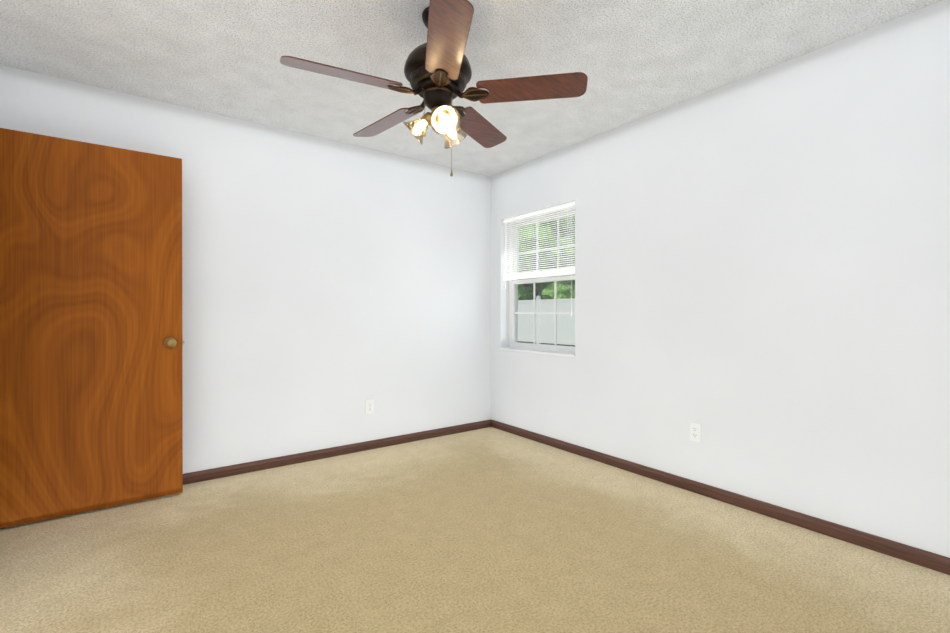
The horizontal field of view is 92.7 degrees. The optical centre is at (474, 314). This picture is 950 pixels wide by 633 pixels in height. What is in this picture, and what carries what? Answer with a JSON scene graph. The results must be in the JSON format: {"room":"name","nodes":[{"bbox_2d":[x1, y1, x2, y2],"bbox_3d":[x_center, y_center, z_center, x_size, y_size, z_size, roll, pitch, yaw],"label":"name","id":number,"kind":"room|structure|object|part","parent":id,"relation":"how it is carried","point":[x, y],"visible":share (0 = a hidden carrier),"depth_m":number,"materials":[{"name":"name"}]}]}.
{"room":"empty bedroom","nodes":[
{"label":"empty bedroom","id":0,"kind":"room"},
{"bbox_2d":[0,65,490,473],"bbox_3d":[-1.208,-0.126,3.498,3.705,2.440,0.120,0,0,-36],"label":"wall","id":1,"kind":"structure","parent":0,"point":[330,288],"depth_m":3.38,"materials":[{"name":"paint"}]},
{"bbox_2d":[183,419,491,484],"bbox_3d":[-1.200,1.060,3.424,3.385,0.068,0.014,0,0,-36],"label":"baseboard","id":2,"kind":"structure","parent":1,"relation":"attached to","point":[220,472],"depth_m":3.44,"materials":[{"name":"brown wood"}]},
{"bbox_2d":[366,399,373,413],"bbox_3d":[-0.854,0.749,3.682,0.070,0.114,0.008,0,0,-36],"label":"electrical outlet","id":3,"kind":"object","parent":1,"relation":"attached to","point":[369,406],"visible":1,"depth_m":3.68,"materials":[{"name":"white plastic"}]},
{"bbox_2d":[0,0,941,176],"bbox_3d":[0.013,-1.391,1.840,3.705,0.100,4.234,0,0,-36],"label":"ceiling","id":4,"kind":"structure","parent":0,"point":[633,60],"depth_m":2.32,"materials":[{"name":"white paint"}]},
{"bbox_2d":[280,0,587,176],"bbox_3d":[-0.201,-0.979,2.042,1.249,0.727,1.246,0,0,-36],"label":"fan","id":5,"kind":"object","parent":4,"relation":"hanging from","point":[437,71],"visible":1,"depth_m":1.95,"materials":[{"name":"brown wood"}]},
{"bbox_3d":[-0.244,-0.854,2.048,0.131,0.104,0.132,44,9,-38],"label":"lamp shade","id":6,"kind":"part","parent":5,"relation":"part of","materials":[{"name":"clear glass"}]},
{"bbox_3d":[-0.138,-0.854,1.960,0.132,0.131,0.104,-12,43,-10],"label":"lamp shade","id":7,"kind":"part","parent":5,"relation":"part of","materials":[{"name":"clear glass"}]},
{"bbox_3d":[-0.115,-0.854,2.096,0.131,0.132,0.104,-12,-47,30],"label":"lamp shade","id":8,"kind":"part","parent":5,"relation":"part of","materials":[{"name":"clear glass"}]},
{"bbox_2d":[0,427,949,632],"bbox_3d":[0.013,1.149,1.846,3.705,0.100,4.234,0,0,-36],"label":"floor","id":9,"kind":"structure","parent":0,"point":[489,530],"depth_m":2.02,"materials":[{"name":"carpet"}]},
{"bbox_2d":[491,0,949,557],"bbox_3d":[1.423,-0.124,2.883,0.200,2.440,3.994,0,0,-36],"label":"wall","id":10,"kind":"structure","parent":0,"point":[763,278],"depth_m":2.44,"materials":[{"name":"paint"}]},
{"bbox_2d":[497,189,577,356],"bbox_3d":[0.582,-0.327,3.997,0.201,1.321,0.984,0,0,-36],"label":"window","id":11,"kind":"structure","parent":10,"relation":"in","point":[533,347],"depth_m":4.10,"materials":[{"name":"white plastic"}]},
{"bbox_2d":[503,201,574,315],"bbox_3d":[0.546,-0.446,3.965,0.038,0.918,0.908,0,0,-36],"label":"window blinds","id":12,"kind":"object","parent":11,"relation":"attached to","point":[562,271],"visible":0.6,"depth_m":3.93,"materials":[{"name":"white plastic"}]},
{"bbox_3d":[0.633,-0.287,4.029,0.040,1.108,0.788,0,0,-36],"label":"glass","id":13,"kind":"part","parent":11,"relation":"part of","materials":[{"name":"clear glass"}]},
{"bbox_2d":[690,422,700,442],"bbox_3d":[1.359,0.726,2.797,0.008,0.114,0.070,0,0,-36],"label":"electrical outlet","id":14,"kind":"object","parent":10,"relation":"attached to","point":[695,432],"visible":1,"depth_m":2.79,"materials":[{"name":"white plastic"}]},
{"bbox_2d":[491,420,949,574],"bbox_3d":[1.341,1.062,2.816,0.014,0.068,3.979,0,0,-36],"label":"baseboard","id":15,"kind":"structure","parent":10,"relation":"attached to","point":[920,557],"depth_m":2.48,"materials":[{"name":"brown wood"}]},
{"bbox_3d":[-1.430,-0.119,0.779,0.120,2.440,3.994,0,0,-36],"label":"wall","id":16,"kind":"structure","parent":0,"visible":0},
{"bbox_2d":[0,128,183,527],"bbox_3d":[-2.133,0.068,2.515,0.876,2.030,0.168,0,0,-36],"label":"door","id":17,"kind":"structure","parent":16,"relation":"in","point":[91,414],"depth_m":2.49,"materials":[{"name":"brown wood"}]},
{"bbox_3d":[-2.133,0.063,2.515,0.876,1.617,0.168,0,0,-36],"label":"door hardware","id":18,"kind":"part","parent":17,"relation":"part of","materials":[{"name":"gold metal"}]},
{"label":"outside","id":19,"kind":"structure","parent":0,"visible":0},
{"bbox_2d":[518,216,574,345],"bbox_3d":[20.183,-5.460,33.539,66.400,14.142,110.000,0,0,-36],"label":"garden","id":20,"kind":"object","parent":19,"point":[563,339],"depth_m":19.70,"materials":[{"name":"green plant"}]}
]}

